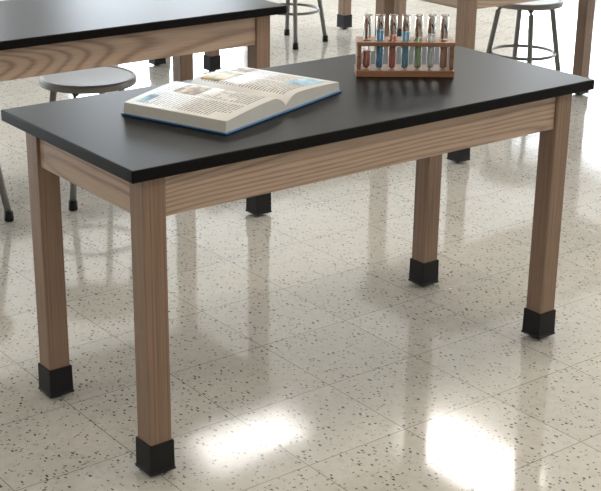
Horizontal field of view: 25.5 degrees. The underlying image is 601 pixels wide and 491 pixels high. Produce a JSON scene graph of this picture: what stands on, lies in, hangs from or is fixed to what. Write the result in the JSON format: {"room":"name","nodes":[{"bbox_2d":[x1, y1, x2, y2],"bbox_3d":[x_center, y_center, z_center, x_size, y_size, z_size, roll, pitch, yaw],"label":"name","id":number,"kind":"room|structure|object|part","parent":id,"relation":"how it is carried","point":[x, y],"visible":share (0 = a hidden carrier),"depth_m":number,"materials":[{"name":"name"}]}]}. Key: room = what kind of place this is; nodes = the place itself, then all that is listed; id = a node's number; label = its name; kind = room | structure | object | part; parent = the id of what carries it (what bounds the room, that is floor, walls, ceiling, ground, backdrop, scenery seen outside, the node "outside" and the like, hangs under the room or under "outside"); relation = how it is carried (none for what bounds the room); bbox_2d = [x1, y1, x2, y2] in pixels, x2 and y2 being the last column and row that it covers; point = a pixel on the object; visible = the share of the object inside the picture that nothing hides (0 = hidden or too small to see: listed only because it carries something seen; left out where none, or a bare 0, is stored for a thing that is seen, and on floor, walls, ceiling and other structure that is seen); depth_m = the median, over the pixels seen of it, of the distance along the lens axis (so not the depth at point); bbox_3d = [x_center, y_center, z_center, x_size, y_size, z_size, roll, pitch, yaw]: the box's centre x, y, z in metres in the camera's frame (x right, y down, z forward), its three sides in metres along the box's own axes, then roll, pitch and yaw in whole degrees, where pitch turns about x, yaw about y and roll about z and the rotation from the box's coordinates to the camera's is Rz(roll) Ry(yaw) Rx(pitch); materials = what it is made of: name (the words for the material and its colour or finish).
{"room":"science classroom","nodes":[
{"label":"science classroom","id":0,"kind":"room"},
{"bbox_2d":[0,0,600,490],"bbox_3d":[0.102,-0.310,5.516,15.500,0.100,15.000,-14,25,-35],"label":"floor","id":1,"kind":"structure","parent":0,"point":[304,353],"depth_m":3.87,"materials":[{"name":"tile"}]},
{"bbox_2d":[0,165,13,221],"bbox_3d":[-1.234,-0.314,4.686,0.356,0.457,0.356,-14,25,-35],"label":"stool","id":2,"kind":"object","parent":1,"relation":"on","point":[8,213],"visible":1,"depth_m":4.71,"materials":[{"name":"grey metal"}]},
{"bbox_3d":[-1.234,-0.312,4.686,0.331,0.416,0.331,-14,25,-35],"label":"frame","id":3,"kind":"part","parent":2,"relation":"part of","materials":[{"name":"grey metal"}]},
{"bbox_2d":[38,66,135,210],"bbox_3d":[-0.785,-0.412,4.963,0.356,0.457,0.356,-12,24,-30],"label":"stool","id":4,"kind":"object","parent":1,"relation":"on","point":[101,80],"visible":0.41,"depth_m":4.83,"materials":[{"name":"grey metal"}]},
{"bbox_3d":[-0.782,-0.613,4.888,0.356,0.028,0.356,-12,24,-30],"label":"seat","id":5,"kind":"part","parent":4,"relation":"part of","materials":[{"name":"grey metal"}]},
{"bbox_3d":[-0.785,-0.409,4.964,0.331,0.416,0.331,-12,24,-30],"label":"frame","id":6,"kind":"part","parent":4,"relation":"part of","materials":[{"name":"grey metal"}]},
{"bbox_2d":[0,0,286,215],"bbox_3d":[-0.812,-0.409,4.517,1.445,0.762,0.620,-14,25,-35],"label":"lab table","id":7,"kind":"object","parent":1,"relation":"on","point":[38,37],"visible":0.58,"depth_m":4.36,"materials":[{"name":"black laminate"}]},
{"bbox_3d":[-0.447,-0.607,5.072,0.058,0.714,0.058,-14,25,-35],"label":"leg","id":8,"kind":"part","parent":7,"relation":"part of","materials":[{"name":"brown wood"}]},
{"bbox_3d":[-0.148,-0.468,4.709,0.058,0.714,0.058,-14,25,-35],"label":"leg","id":9,"kind":"part","parent":7,"relation":"part of","materials":[{"name":"brown wood"}]},
{"bbox_2d":[148,58,165,65],"bbox_3d":[-1.422,-1.255,6.762,1.445,0.762,0.620,-14,25,-35],"label":"lab table","id":10,"kind":"object","parent":1,"relation":"on","point":[156,62],"visible":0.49,"depth_m":7.05,"materials":[{"name":"black laminate"}]},
{"bbox_2d":[1,45,594,476],"bbox_3d":[0.030,-0.032,3.537,1.445,0.762,0.620,-14,25,-35],"label":"lab table","id":11,"kind":"object","parent":1,"relation":"on","point":[152,171],"visible":0.98,"depth_m":3.23,"materials":[{"name":"black laminate"}]},
{"bbox_3d":[-0.634,0.035,3.348,0.058,0.714,0.058,-14,25,-35],"label":"leg","id":12,"kind":"part","parent":11,"relation":"part of","materials":[{"name":"brown wood"}]},
{"bbox_3d":[-0.335,0.174,2.985,0.058,0.714,0.058,-14,25,-35],"label":"leg","id":13,"kind":"part","parent":11,"relation":"part of","materials":[{"name":"brown wood"}]},
{"bbox_2d":[121,67,341,134],"bbox_3d":[-0.162,-0.374,3.297,0.312,0.043,0.504,13,24,31],"label":"open textbook","id":14,"kind":"object","parent":11,"relation":"on","point":[227,101],"visible":1,"depth_m":3.20,"materials":[{"name":"white paper"}]},
{"bbox_2d":[354,36,455,76],"bbox_3d":[0.282,-0.540,3.595,0.265,0.155,0.078,0,20,-2],"label":"test tube rack","id":15,"kind":"object","parent":11,"relation":"on","point":[360,71],"visible":0.68,"depth_m":3.58,"materials":[{"name":"brown wood"}]},
{"bbox_2d":[362,14,371,67],"bbox_3d":[0.179,-0.548,3.574,0.024,0.146,0.024,-14,25,-35],"label":"test tube","id":16,"kind":"object","parent":15,"relation":"in","point":[367,27],"depth_m":3.56,"materials":[{"name":"clear glass"}]},
{"bbox_2d":[375,14,384,67],"bbox_3d":[0.213,-0.548,3.575,0.024,0.146,0.024,-14,25,-35],"label":"test tube","id":17,"kind":"object","parent":15,"relation":"in","point":[380,23],"depth_m":3.56,"materials":[{"name":"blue glass"}]},
{"bbox_2d":[388,14,397,68],"bbox_3d":[0.248,-0.548,3.577,0.024,0.146,0.024,-14,25,-35],"label":"test tube","id":18,"kind":"object","parent":15,"relation":"in","point":[393,19],"depth_m":3.56,"materials":[{"name":"clear glass"}]},
{"bbox_2d":[355,36,455,46],"bbox_3d":[0.282,-0.551,3.591,0.265,0.011,0.078,0,20,-2],"label":"shelf","id":19,"kind":"object","parent":15,"relation":"attached to","point":[359,41],"depth_m":3.56,"materials":[{"name":"brown wood"}]},
{"bbox_2d":[401,14,410,68],"bbox_3d":[0.282,-0.548,3.578,0.024,0.146,0.024,-14,25,-35],"label":"test tube","id":20,"kind":"object","parent":15,"relation":"in","point":[405,17],"depth_m":3.57,"materials":[{"name":"clear glass"}]},
{"bbox_2d":[413,14,423,68],"bbox_3d":[0.317,-0.548,3.579,0.024,0.146,0.024,-14,25,-35],"label":"test tube","id":21,"kind":"object","parent":15,"relation":"in","point":[418,17],"depth_m":3.57,"materials":[{"name":"clear glass"}]},
{"bbox_2d":[426,14,436,68],"bbox_3d":[0.351,-0.548,3.579,0.024,0.146,0.024,-14,25,-35],"label":"test tube","id":22,"kind":"object","parent":15,"relation":"in","point":[431,32],"depth_m":3.57,"materials":[{"name":"clear glass"}]},
{"bbox_2d":[439,14,449,68],"bbox_3d":[0.386,-0.548,3.580,0.024,0.146,0.024,-14,25,-35],"label":"test tube","id":23,"kind":"object","parent":15,"relation":"in","point":[444,28],"depth_m":3.57,"materials":[{"name":"clear glass"}]},
{"bbox_3d":[0.395,-0.230,4.093,0.058,0.714,0.058,-14,25,-35],"label":"leg","id":24,"kind":"part","parent":11,"relation":"part of","materials":[{"name":"brown wood"}]},
{"bbox_3d":[0.694,-0.091,3.729,0.058,0.714,0.058,-14,25,-35],"label":"leg","id":25,"kind":"part","parent":11,"relation":"part of","materials":[{"name":"brown wood"}]},
{"bbox_2d":[278,0,327,49],"bbox_3d":[-0.052,-1.391,7.609,0.356,0.457,0.356,16,25,35],"label":"stool","id":26,"kind":"object","parent":1,"relation":"on","point":[295,4],"visible":0.62,"depth_m":7.64,"materials":[{"name":"grey metal"}]},
{"bbox_2d":[203,0,405,71],"bbox_3d":[-0.094,-1.474,7.393,1.445,0.762,0.620,-14,25,-35],"label":"lab table","id":27,"kind":"object","parent":1,"relation":"on","point":[211,59],"visible":0.48,"depth_m":7.64,"materials":[{"name":"black laminate"}]},
{"bbox_3d":[-0.459,-1.268,6.841,0.058,0.714,0.058,-14,25,-35],"label":"leg","id":28,"kind":"part","parent":27,"relation":"part of","materials":[{"name":"brown wood"}]},
{"bbox_3d":[0.271,-1.672,7.949,0.058,0.714,0.058,-14,25,-35],"label":"leg","id":29,"kind":"part","parent":27,"relation":"part of","materials":[{"name":"brown wood"}]},
{"bbox_3d":[0.570,-1.533,7.585,0.058,0.714,0.058,-14,25,-35],"label":"leg","id":30,"kind":"part","parent":27,"relation":"part of","materials":[{"name":"brown wood"}]},
{"bbox_2d":[374,0,594,162],"bbox_3d":[1.021,-0.905,5.908,1.445,0.762,0.620,-14,25,-35],"label":"lab table","id":31,"kind":"object","parent":1,"relation":"on","point":[466,15],"visible":0.4,"depth_m":5.62,"materials":[{"name":"black laminate"}]},
{"bbox_3d":[0.357,-0.838,5.719,0.058,0.714,0.058,-14,25,-35],"label":"leg","id":32,"kind":"part","parent":31,"relation":"part of","materials":[{"name":"brown wood"}]},
{"bbox_3d":[0.656,-0.699,5.356,0.058,0.714,0.058,-14,25,-35],"label":"leg","id":33,"kind":"part","parent":31,"relation":"part of","materials":[{"name":"brown wood"}]},
{"bbox_3d":[1.385,-1.103,6.464,0.058,0.714,0.058,-14,25,-35],"label":"leg","id":34,"kind":"part","parent":31,"relation":"part of","materials":[{"name":"brown wood"}]},
{"bbox_2d":[486,0,562,70],"bbox_3d":[1.103,-0.996,6.590,0.356,0.457,0.356,18,27,39],"label":"stool","id":35,"kind":"object","parent":1,"relation":"on","point":[538,5],"visible":0.72,"depth_m":6.52,"materials":[{"name":"grey metal"}]},
{"bbox_3d":[1.106,-1.196,6.515,0.356,0.028,0.356,18,27,39],"label":"seat","id":36,"kind":"part","parent":35,"relation":"part of","materials":[{"name":"grey metal"}]}
]}

